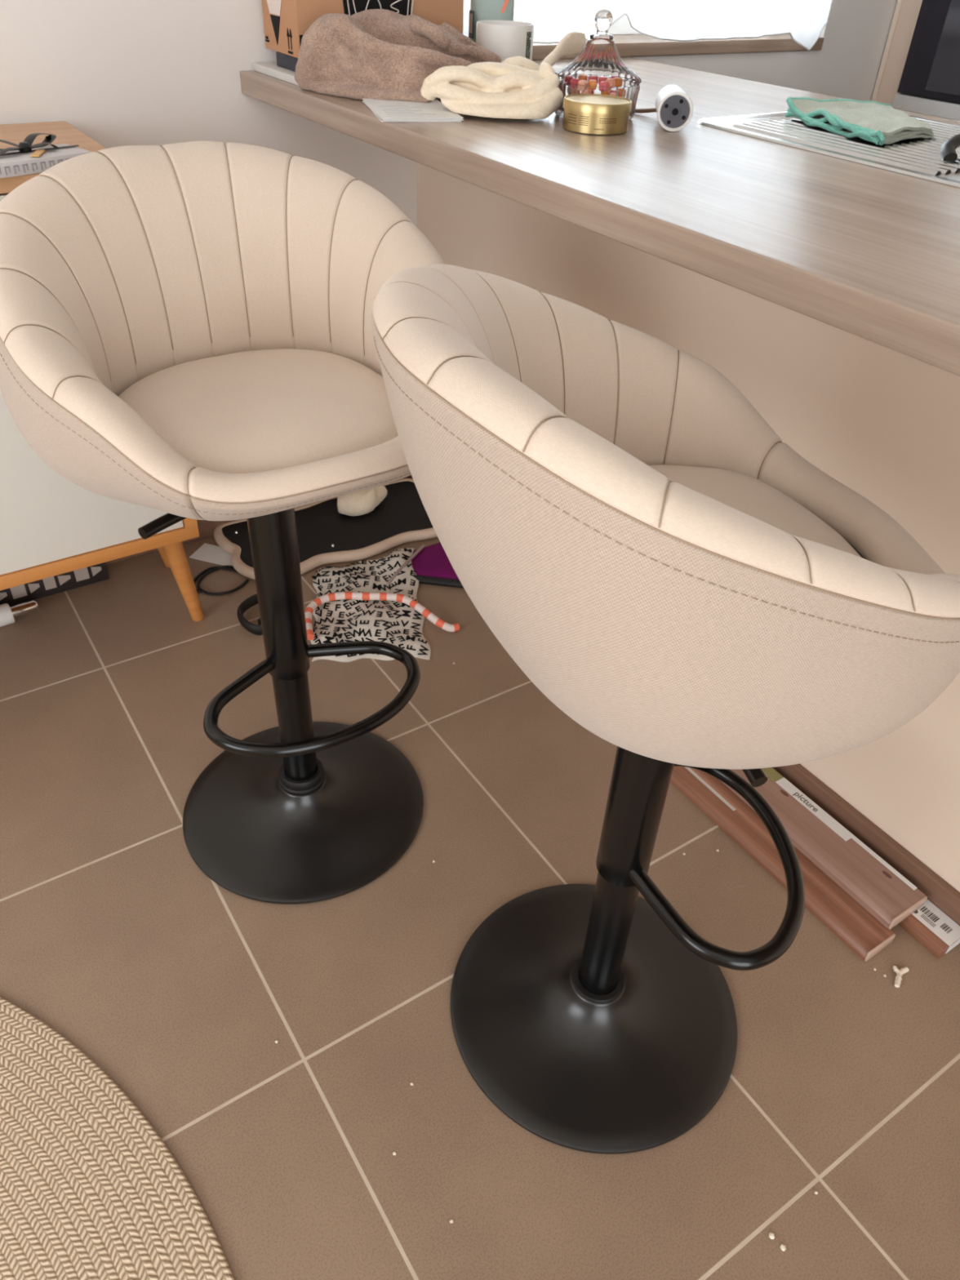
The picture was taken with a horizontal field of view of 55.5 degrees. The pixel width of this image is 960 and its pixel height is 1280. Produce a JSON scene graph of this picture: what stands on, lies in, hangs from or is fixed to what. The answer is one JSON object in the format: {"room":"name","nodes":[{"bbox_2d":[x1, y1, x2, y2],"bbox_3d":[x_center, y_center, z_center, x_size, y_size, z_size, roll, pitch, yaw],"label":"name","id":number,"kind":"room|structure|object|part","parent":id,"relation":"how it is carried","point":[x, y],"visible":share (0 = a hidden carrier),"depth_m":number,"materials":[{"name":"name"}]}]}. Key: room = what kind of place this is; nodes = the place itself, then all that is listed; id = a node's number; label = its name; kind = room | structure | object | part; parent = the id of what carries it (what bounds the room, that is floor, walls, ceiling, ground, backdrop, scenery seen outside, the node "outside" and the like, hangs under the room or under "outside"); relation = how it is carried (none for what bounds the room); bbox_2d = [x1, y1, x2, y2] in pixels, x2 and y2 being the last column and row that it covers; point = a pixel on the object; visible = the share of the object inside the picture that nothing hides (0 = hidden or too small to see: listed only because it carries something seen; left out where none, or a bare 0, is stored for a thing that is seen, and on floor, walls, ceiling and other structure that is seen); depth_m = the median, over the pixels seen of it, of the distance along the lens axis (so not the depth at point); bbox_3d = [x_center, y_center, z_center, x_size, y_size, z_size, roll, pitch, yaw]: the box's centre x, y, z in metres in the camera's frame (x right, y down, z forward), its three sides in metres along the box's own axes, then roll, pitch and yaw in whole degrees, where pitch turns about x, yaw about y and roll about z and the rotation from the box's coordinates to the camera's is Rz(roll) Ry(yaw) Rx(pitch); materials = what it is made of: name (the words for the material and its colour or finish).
{"room":"living room","nodes":[
{"label":"living room","id":0,"kind":"room"},
{"bbox_2d":[0,0,897,226],"bbox_3d":[-0.718,-1.238,1.396,5.900,2.650,0.220,-21,44,-27],"label":"wall","id":1,"kind":"structure","parent":0,"point":[121,73],"depth_m":1.61,"materials":[{"name":"grey paint"}]},
{"bbox_2d":[105,475,412,564],"bbox_3d":[-1.625,0.109,1.562,3.486,0.062,0.014,-21,44,-27],"label":"baseboard","id":2,"kind":"structure","parent":1,"relation":"attached to","point":[206,528],"depth_m":2.09,"materials":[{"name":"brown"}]},
{"bbox_2d":[601,14,640,35],"bbox_3d":[0.318,-1.880,1.835,1.170,1.107,0.055,-21,44,-27],"label":"window","id":3,"kind":"structure","parent":1,"relation":"in","point":[622,26],"depth_m":2.16,"materials":[{"name":"white glass"}]},
{"bbox_2d":[462,0,831,51],"bbox_3d":[0.414,-1.793,1.683,1.240,1.214,0.059,-21,44,-27],"label":"window curtain","id":4,"kind":"object","parent":1,"relation":"hanging from","point":[677,20],"visible":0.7,"depth_m":2.04,"materials":[{"name":"white fabric"}]},
{"bbox_2d":[532,33,823,60],"bbox_3d":[0.337,-1.386,2.126,1.177,0.026,0.178,-21,44,-27],"label":"window sill","id":5,"kind":"structure","parent":1,"relation":"attached to","point":[627,45],"depth_m":2.12,"materials":[{"name":"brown wood"}]},
{"bbox_2d":[0,535,959,1279],"bbox_3d":[0.487,0.987,0.713,5.700,0.100,4.360,-21,44,-27],"label":"floor","id":6,"kind":"structure","parent":0,"point":[843,1085],"depth_m":1.24,"materials":[{"name":"tile"}]},
{"bbox_2d":[0,600,39,626],"bbox_3d":[-0.952,-0.049,1.821,0.133,0.042,0.042,-22,45,-28],"label":"roller","id":7,"kind":"object","parent":6,"relation":"on","point":[7,614],"visible":1,"depth_m":1.82,"materials":[{"name":"white plastic"}]},
{"bbox_3d":[-0.919,-0.063,1.840,0.051,0.023,0.023,-22,45,-28],"label":"chrome rod","id":8,"kind":"part","parent":7,"relation":"part of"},
{"bbox_2d":[0,562,109,606],"bbox_3d":[-1.025,-0.084,1.853,0.512,0.050,0.051,-21,44,-27],"label":"patterned box","id":9,"kind":"object","parent":6,"relation":"on","point":[28,592],"visible":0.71,"depth_m":1.91,"materials":[{"name":"black cardboard"}]},
{"bbox_2d":[0,120,204,621],"bbox_3d":[-1.112,-0.242,1.399,1.252,0.855,0.379,-21,44,-27],"label":"sideboard","id":10,"kind":"object","parent":6,"relation":"on","point":[51,525],"visible":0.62,"depth_m":1.51,"materials":[{"name":"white wood"}]},
{"bbox_2d":[0,133,91,178],"bbox_3d":[-0.632,-0.648,1.222,0.074,0.037,0.204,31,46,31],"label":"keyboard","id":11,"kind":"object","parent":10,"relation":"on","point":[25,158],"visible":0.94,"depth_m":1.23,"materials":[{"name":"white plastic"}]},
{"bbox_3d":[-0.770,-0.335,1.338,0.586,0.561,0.018,-21,44,-27],"label":"door","id":12,"kind":"part","parent":10,"relation":"part of","materials":[{"name":"white paint"}]},
{"bbox_3d":[-0.687,-0.249,1.923,0.041,0.249,0.077,22,42,22],"label":"leg","id":13,"kind":"part","parent":10,"relation":"part of","materials":[{"name":"brown wood"}]},
{"bbox_3d":[-0.584,-0.128,1.777,0.041,0.249,0.076,6,38,4],"label":"leg","id":14,"kind":"part","parent":10,"relation":"part of","materials":[{"name":"brown wood"}]},
{"bbox_3d":[-0.611,-0.526,1.589,0.022,0.566,0.379,-21,44,-27],"label":"panel","id":15,"kind":"part","parent":10,"relation":"part of","materials":[{"name":"brown wood"}]},
{"bbox_2d":[0,996,234,1279],"bbox_3d":[-0.976,0.949,0.583,1.714,0.009,1.714,-21,44,-27],"label":"braided rug","id":16,"kind":"object","parent":6,"relation":"on","point":[90,1189],"visible":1,"depth_m":1.03,"materials":[{"name":"fabric"}]},
{"bbox_2d":[189,542,232,565],"bbox_3d":[-0.589,-0.191,2.054,0.110,0.001,0.064,14,40,13],"label":"paper card","id":17,"kind":"object","parent":6,"relation":"on","point":[208,553],"visible":0.71,"depth_m":2.05,"materials":[{"name":"white paper"}]},
{"bbox_2d":[193,565,248,595],"bbox_3d":[-0.561,-0.129,1.975,0.111,0.006,0.114,15,40,15],"label":"cable","id":18,"kind":"object","parent":6,"relation":"on","point":[212,569],"visible":0.87,"depth_m":1.97,"materials":[{"name":"rubber"}]},
{"bbox_2d":[0,141,445,904],"bbox_3d":[-0.275,-0.102,1.217,0.525,0.925,0.491,-21,44,-27],"label":"bar stool","id":19,"kind":"object","parent":6,"relation":"on","point":[186,331],"visible":0.82,"depth_m":1.08,"materials":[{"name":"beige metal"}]},
{"bbox_3d":[-0.322,-0.160,1.073,0.020,0.019,0.173,31,46,31],"label":"height lever","id":20,"kind":"part","parent":19,"relation":"part of","materials":[{"name":"black plastic"}]},
{"bbox_2d":[118,348,398,473],"bbox_3d":[-0.247,-0.266,1.049,0.334,0.047,0.336,-20,44,-26],"label":"seat cushion","id":21,"kind":"object","parent":19,"relation":"on","point":[221,411],"depth_m":1.01,"materials":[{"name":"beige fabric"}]},
{"bbox_2d":[236,593,262,635],"bbox_3d":[-0.453,-0.056,1.870,0.089,0.029,0.118,-21,44,-27],"label":"strap","id":22,"kind":"object","parent":6,"relation":"on","point":[251,601],"visible":0.59,"depth_m":1.84,"materials":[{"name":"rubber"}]},
{"bbox_2d":[213,478,437,579],"bbox_3d":[-0.329,-0.264,2.145,0.547,0.026,0.285,-21,44,-27],"label":"mirror","id":23,"kind":"object","parent":6,"relation":"on","point":[325,535],"visible":0.54,"depth_m":2.12,"materials":[{"name":"mirror"}]},
{"bbox_2d":[337,484,386,515],"bbox_3d":[-0.278,-0.335,2.172,0.138,0.058,0.069,-25,46,-31],"label":"cloth","id":24,"kind":"object","parent":23,"relation":"on","point":[362,502],"visible":0.86,"depth_m":2.14,"materials":[{"name":"fabric"}]},
{"bbox_2d":[310,547,431,662],"bbox_3d":[-0.238,-0.084,1.915,0.236,0.033,0.379,-4,39,-8],"label":"cloth bag","id":25,"kind":"object","parent":6,"relation":"on","point":[397,624],"visible":0.85,"depth_m":1.89,"materials":[{"name":"white fabric"}]},
{"bbox_2d":[304,591,459,639],"bbox_3d":[-0.206,-0.055,1.876,0.311,0.039,0.134,-6,39,-11],"label":"cord","id":26,"kind":"object","parent":25,"relation":"on","point":[308,611],"visible":0.91,"depth_m":1.88,"materials":[{"name":"multicoloured fabric"}]},
{"bbox_2d":[386,542,463,587],"bbox_3d":[-0.108,-0.159,2.014,0.240,0.041,0.233,-14,41,-20],"label":"bag","id":27,"kind":"object","parent":6,"relation":"on","point":[431,564],"visible":0.58,"depth_m":2.01,"materials":[{"name":"fabric"}]},
{"bbox_3d":[-0.162,-0.167,2.007,0.009,0.024,0.193,14,40,14],"label":"grey cord","id":28,"kind":"part","parent":27,"relation":"part of","materials":[{"name":"grey fabric"}]},
{"bbox_2d":[371,263,959,1154],"bbox_3d":[0.150,0.116,0.956,0.494,0.939,0.521,-21,44,-27],"label":"bar stool","id":29,"kind":"object","parent":6,"relation":"on","point":[680,582],"visible":1,"depth_m":0.63,"materials":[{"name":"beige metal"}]},
{"bbox_2d":[648,465,861,557],"bbox_3d":[0.192,-0.076,0.814,0.336,0.047,0.334,-9,40,-14],"label":"seat cushion","id":30,"kind":"object","parent":29,"relation":"on","point":[802,501],"depth_m":0.88,"materials":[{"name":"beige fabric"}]},
{"bbox_3d":[0.200,0.066,0.803,0.021,0.029,0.159,-12,41,-18],"label":"height lever","id":31,"kind":"part","parent":29,"relation":"part of","materials":[{"name":"black plastic"}]},
{"bbox_2d":[768,1232,774,1239],"bbox_3d":[0.327,0.668,1.023,0.006,0.004,0.006,6,38,4],"label":"crumb","id":32,"kind":"object","parent":6,"relation":"on","point":[771,1236],"visible":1,"depth_m":1.02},
{"bbox_2d":[670,766,895,961],"bbox_3d":[0.377,0.249,1.542,0.059,0.022,0.724,-21,44,-27],"label":"skirting board","id":33,"kind":"object","parent":6,"relation":"on","point":[856,927],"visible":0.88,"depth_m":1.41,"materials":[{"name":"brown wood"}]},
{"bbox_2d":[780,1244,786,1251],"bbox_3d":[0.337,0.675,1.014,0.007,0.004,0.006,-21,44,-27],"label":"crumb","id":34,"kind":"object","parent":6,"relation":"on","point":[783,1247],"visible":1,"depth_m":1.01,"materials":[{"name":"beige food"}]},
{"bbox_2d":[871,0,922,106],"bbox_3d":[1.676,-1.538,2.126,0.634,2.200,1.136,-21,44,-27],"label":"tall cabinet","id":35,"kind":"object","parent":6,"relation":"on","point":[906,13],"visible":0.02,"depth_m":2.44,"materials":[{"name":"beige wood"}]},
{"bbox_2d":[892,0,959,119],"bbox_3d":[1.522,-1.514,2.232,0.550,0.770,0.885,-21,44,-27],"label":"computer monitor","id":36,"kind":"object","parent":35,"relation":"in","point":[930,82],"visible":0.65,"depth_m":2.36,"materials":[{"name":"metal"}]},
{"bbox_3d":[1.344,-1.192,2.277,0.015,0.195,0.795,-21,44,-27],"label":"steel trim","id":37,"kind":"part","parent":36,"relation":"part of","materials":[{"name":"silver metal"}]},
{"bbox_2d":[893,965,908,987],"bbox_3d":[0.588,0.471,1.285,0.020,0.008,0.038,30,46,30],"label":"scrap","id":38,"kind":"object","parent":6,"relation":"on","point":[900,972],"visible":1,"depth_m":1.28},
{"bbox_2d":[897,898,959,959],"bbox_3d":[0.483,0.247,1.550,0.056,0.022,0.728,-21,44,-27],"label":"skirting board","id":39,"kind":"object","parent":6,"relation":"on","point":[928,925],"visible":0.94,"depth_m":1.33,"materials":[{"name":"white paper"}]},
{"bbox_2d":[719,767,927,928],"bbox_3d":[0.438,0.216,1.551,0.079,0.022,0.684,-21,44,-27],"label":"skirting board","id":40,"kind":"object","parent":39,"relation":"on","point":[885,893],"visible":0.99,"depth_m":1.40,"materials":[{"name":"brown wood"}]},
{"bbox_2d":[792,792,817,811],"bbox_3d":[0.528,0.263,1.479,0.014,0.001,0.045,-21,44,-27],"label":"print","id":41,"kind":"object","parent":40,"relation":"on","point":[802,802],"depth_m":1.48,"materials":[{"name":"grey paper"}]},
{"bbox_3d":[0.483,0.247,1.551,0.056,0.022,0.726,-21,44,-27],"label":"moulding","id":42,"kind":"part","parent":39,"relation":"part of","materials":[{"name":"brown wood"}]},
{"bbox_2d":[416,162,959,892],"bbox_3d":[0.935,0.220,0.923,0.120,0.878,3.760,-21,44,-27],"label":"wall","id":43,"kind":"structure","parent":0,"point":[882,422],"depth_m":1.33,"materials":[{"name":"paint"}]},
{"bbox_2d":[240,57,959,376],"bbox_3d":[0.977,-0.149,0.651,0.914,0.036,3.759,-21,44,-27],"label":"countertop","id":44,"kind":"structure","parent":43,"relation":"on","point":[868,252],"depth_m":1.03,"materials":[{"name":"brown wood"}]},
{"bbox_2d":[253,62,298,85],"bbox_3d":[-0.248,-1.020,1.638,0.254,0.012,0.203,-21,44,-27],"label":"tray","id":45,"kind":"object","parent":44,"relation":"on","point":[270,68],"visible":0.25,"depth_m":1.59,"materials":[{"name":"white plastic"}]},
{"bbox_2d":[275,51,297,71],"bbox_3d":[-0.283,-1.019,1.607,0.122,0.022,0.090,-21,44,-27],"label":"block","id":46,"kind":"object","parent":45,"relation":"on","point":[283,60],"visible":0.32,"depth_m":1.58,"materials":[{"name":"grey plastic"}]},
{"bbox_2d":[261,0,463,57],"bbox_3d":[-0.203,-1.165,1.569,0.318,0.260,0.160,-19,43,-25],"label":"cardboard box","id":47,"kind":"object","parent":46,"relation":"on","point":[286,22],"visible":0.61,"depth_m":1.55,"materials":[{"name":"brown cardboard"}]},
{"bbox_2d":[266,0,281,15],"bbox_3d":[-0.348,-1.122,1.518,0.001,0.136,0.094,-19,43,-25],"label":"print","id":48,"kind":"object","parent":47,"relation":"on","point":[274,6],"depth_m":1.55},
{"bbox_2d":[265,14,293,54],"bbox_3d":[-0.348,-1.045,1.571,0.001,0.049,0.126,-19,43,-25],"label":"print","id":49,"kind":"object","parent":47,"relation":"attached to","point":[275,20],"depth_m":1.57},
{"bbox_2d":[346,0,413,15],"bbox_3d":[-0.168,-1.078,1.548,0.130,0.048,0.002,-19,43,-25],"label":"print","id":50,"kind":"object","parent":47,"relation":"attached to","point":[347,0],"depth_m":1.56},
{"bbox_2d":[294,8,502,102],"bbox_3d":[-0.136,-0.954,1.483,0.324,0.108,0.270,7,38,5],"label":"towel","id":51,"kind":"object","parent":44,"relation":"on","point":[377,54],"visible":0.82,"depth_m":1.42,"materials":[{"name":"beige fabric"}]},
{"bbox_2d":[362,98,463,122],"bbox_3d":[-0.103,-0.793,1.365,0.120,0.006,0.173,-8,40,-13],"label":"paper stack","id":52,"kind":"object","parent":44,"relation":"on","point":[384,110],"visible":0.98,"depth_m":1.34,"materials":[{"name":"grey paper"}]},
{"bbox_2d":[468,0,514,42],"bbox_3d":[0.021,-1.131,1.679,0.084,0.155,0.045,-2,39,-6],"label":"pouch","id":53,"kind":"object","parent":44,"relation":"on","point":[480,10],"visible":0.34,"depth_m":1.66,"materials":[{"name":"plastic"}]},
{"bbox_3d":[-0.017,-1.125,1.665,0.004,0.029,0.014,-2,39,-6],"label":"pale panel","id":54,"kind":"part","parent":53,"relation":"part of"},
{"bbox_2d":[420,31,586,119],"bbox_3d":[0.070,-0.861,1.383,0.184,0.092,0.297,28,45,28],"label":"towel","id":55,"kind":"object","parent":44,"relation":"on","point":[516,87],"visible":0.99,"depth_m":1.32,"materials":[{"name":"beige fabric"}]},
{"bbox_2d":[475,20,533,62],"bbox_3d":[0.043,-1.047,1.628,0.101,0.090,0.101,-21,44,-27],"label":"tub","id":56,"kind":"object","parent":44,"relation":"on","point":[506,39],"visible":0.59,"depth_m":1.58,"materials":[{"name":"plastic"}]},
{"bbox_2d":[525,31,531,59],"bbox_3d":[0.084,-1.030,1.605,0.001,0.066,0.014,25,43,25],"label":"print","id":57,"kind":"object","parent":56,"relation":"attached to","point":[528,34],"depth_m":1.60},
{"bbox_2d":[562,93,631,135],"bbox_3d":[0.166,-0.748,1.298,0.096,0.038,0.096,-21,44,-27],"label":"tin","id":58,"kind":"object","parent":44,"relation":"on","point":[597,114],"visible":1,"depth_m":1.27,"materials":[{"name":"gold metal"}]},
{"bbox_2d":[567,113,616,129],"bbox_3d":[0.154,-0.721,1.271,0.069,0.015,0.015,12,39,11],"label":"print","id":59,"kind":"object","parent":58,"relation":"on","point":[575,121],"depth_m":1.27},
{"bbox_3d":[0.166,-0.758,1.290,0.096,0.013,0.096,-21,44,-27],"label":"lid","id":60,"kind":"part","parent":58,"relation":"part of","materials":[{"name":"gold metal"}]},
{"bbox_2d":[554,8,641,120],"bbox_3d":[0.176,-0.854,1.355,0.131,0.136,0.131,-16,42,-22],"label":"glass jar","id":61,"kind":"object","parent":44,"relation":"on","point":[603,18],"visible":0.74,"depth_m":1.37,"materials":[{"name":"clear glass"}]},
{"bbox_2d":[564,75,573,85],"bbox_3d":[0.134,-0.844,1.378,0.014,0.013,0.014,3,38,0],"label":"candy","id":62,"kind":"object","parent":61,"relation":"in","point":[567,78],"visible":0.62,"depth_m":1.37,"materials":[{"name":"red food"}]},
{"bbox_2d":[570,78,579,88],"bbox_3d":[0.141,-0.826,1.355,0.013,0.013,0.013,4,38,1],"label":"candy","id":63,"kind":"object","parent":61,"relation":"in","point":[575,81],"visible":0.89,"depth_m":1.35,"materials":[{"name":"red food"}]},
{"bbox_2d":[570,88,580,94],"bbox_3d":[0.145,-0.830,1.382,0.013,0.012,0.013,11,39,11],"label":"candy","id":64,"kind":"object","parent":61,"relation":"in","point":[578,91],"visible":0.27,"depth_m":1.38,"materials":[{"name":"food"}]},
{"bbox_2d":[577,73,587,80],"bbox_3d":[0.157,-0.857,1.395,0.014,0.014,0.014,15,40,15],"label":"candy","id":65,"kind":"object","parent":61,"relation":"in","point":[581,77],"visible":0.57,"depth_m":1.39,"materials":[{"name":"orange food"}]},
{"bbox_2d":[577,80,588,90],"bbox_3d":[0.151,-0.815,1.342,0.014,0.013,0.014,27,44,27],"label":"candy","id":66,"kind":"object","parent":61,"relation":"in","point":[580,82],"visible":0.98,"depth_m":1.34,"materials":[{"name":"food"}]},
{"bbox_2d":[581,89,591,93],"bbox_3d":[0.157,-0.810,1.358,0.014,0.013,0.014,24,43,24],"label":"candy","id":67,"kind":"object","parent":61,"relation":"in","point":[586,91],"visible":0.37,"depth_m":1.35,"materials":[{"name":"pink food"}]},
{"bbox_2d":[587,80,596,89],"bbox_3d":[0.166,-0.822,1.351,0.013,0.012,0.013,4,38,1],"label":"candy","id":68,"kind":"object","parent":61,"relation":"in","point":[591,82],"visible":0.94,"depth_m":1.35,"materials":[{"name":"orange food"}]},
{"bbox_2d":[587,75,598,84],"bbox_3d":[0.172,-0.853,1.391,0.013,0.013,0.014,-21,44,-27],"label":"candy","id":69,"kind":"object","parent":61,"relation":"in","point":[591,77],"visible":0.59,"depth_m":1.39,"materials":[{"name":"pink food"}]},
{"bbox_3d":[0.177,-0.861,1.350,0.132,0.059,0.132,-21,44,-27],"label":"jar lid","id":70,"kind":"part","parent":61,"relation":"part of","materials":[{"name":"clear glass"}]},
{"bbox_2d":[598,75,608,84],"bbox_3d":[0.187,-0.847,1.384,0.013,0.013,0.014,-9,40,-14],"label":"candy","id":71,"kind":"object","parent":61,"relation":"in","point":[601,78],"visible":0.55,"depth_m":1.38,"materials":[{"name":"pink food"}]},
{"bbox_3d":[0.178,-0.896,1.322,0.028,0.030,0.028,-21,44,-27],"label":"lid knob","id":72,"kind":"part","parent":61,"relation":"part of","materials":[{"name":"clear glass"}]},
{"bbox_2d":[599,81,609,91],"bbox_3d":[0.183,-0.814,1.343,0.014,0.013,0.013,31,46,31],"label":"candy","id":73,"kind":"object","parent":61,"relation":"in","point":[601,83],"visible":0.99,"depth_m":1.34,"materials":[{"name":"pink food"}]},
{"bbox_2d":[601,88,611,94],"bbox_3d":[0.192,-0.832,1.387,0.014,0.013,0.013,30,46,30],"label":"candy","id":74,"kind":"object","parent":61,"relation":"in","point":[608,91],"visible":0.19,"depth_m":1.38,"materials":[{"name":"orange food"}]},
{"bbox_2d":[605,78,615,88],"bbox_3d":[0.196,-0.836,1.371,0.014,0.013,0.014,14,40,14],"label":"candy","id":75,"kind":"object","parent":61,"relation":"in","point":[611,81],"visible":0.66,"depth_m":1.36,"materials":[{"name":"orange food"}]},
{"bbox_2d":[608,89,619,96],"bbox_3d":[0.201,-0.818,1.370,0.013,0.012,0.013,-13,41,-19],"label":"candy","id":76,"kind":"object","parent":61,"relation":"in","point":[611,91],"visible":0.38,"depth_m":1.36,"materials":[{"name":"food"}]},
{"bbox_2d":[613,77,622,86],"bbox_3d":[0.208,-0.845,1.383,0.013,0.013,0.013,32,47,32],"label":"candy","id":77,"kind":"object","parent":61,"relation":"in","point":[619,81],"visible":0.83,"depth_m":1.38,"materials":[{"name":"orange food"}]},
{"bbox_2d":[617,88,625,97],"bbox_3d":[0.215,-0.832,1.389,0.014,0.014,0.014,13,39,13],"label":"candy","id":78,"kind":"object","parent":61,"relation":"in","point":[620,90],"visible":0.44,"depth_m":1.38,"materials":[{"name":"orange food"}]},
{"bbox_2d":[634,84,693,131],"bbox_3d":[0.269,-0.821,1.387,0.074,0.051,0.232,-6,39,-11],"label":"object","id":79,"kind":"object","parent":44,"relation":"on","point":[673,108],"visible":0.86,"depth_m":1.30,"materials":[{"name":"plastic"}]},
{"bbox_2d":[660,94,689,128],"bbox_3d":[0.278,-0.753,1.302,0.042,0.042,0.004,5,38,3],"label":"socket","id":80,"kind":"object","parent":79,"relation":"attached to","point":[674,108],"depth_m":1.30,"materials":[{"name":"white plastic"}]},
{"bbox_2d":[697,108,959,187],"bbox_3d":[0.930,-0.445,0.989,0.440,0.005,1.562,-21,44,-27],"label":"sink drainer","id":81,"kind":"object","parent":44,"relation":"in","point":[920,157],"visible":0.55,"depth_m":1.28,"materials":[{"name":"metal"}]},
{"bbox_2d":[785,97,933,145],"bbox_3d":[0.607,-0.778,1.363,0.219,0.029,0.240,-11,40,-17],"label":"cleaning cloth","id":82,"kind":"object","parent":81,"relation":"on","point":[876,122],"visible":1,"depth_m":1.34,"materials":[{"name":"fabric"}]},
{"bbox_2d":[940,133,959,161],"bbox_3d":[0.682,-0.651,1.207,0.167,0.028,0.042,-5,39,-10],"label":"utensil","id":83,"kind":"object","parent":81,"relation":"on","point":[948,153],"visible":1,"depth_m":1.19,"materials":[{"name":"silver metal"}]},
{"bbox_2d":[772,763,959,925],"bbox_3d":[0.868,0.565,1.140,0.014,0.062,3.745,-21,44,-27],"label":"baseboard","id":84,"kind":"structure","parent":43,"relation":"attached to","point":[941,894],"depth_m":1.42,"materials":[{"name":"brown wood"}]}
]}

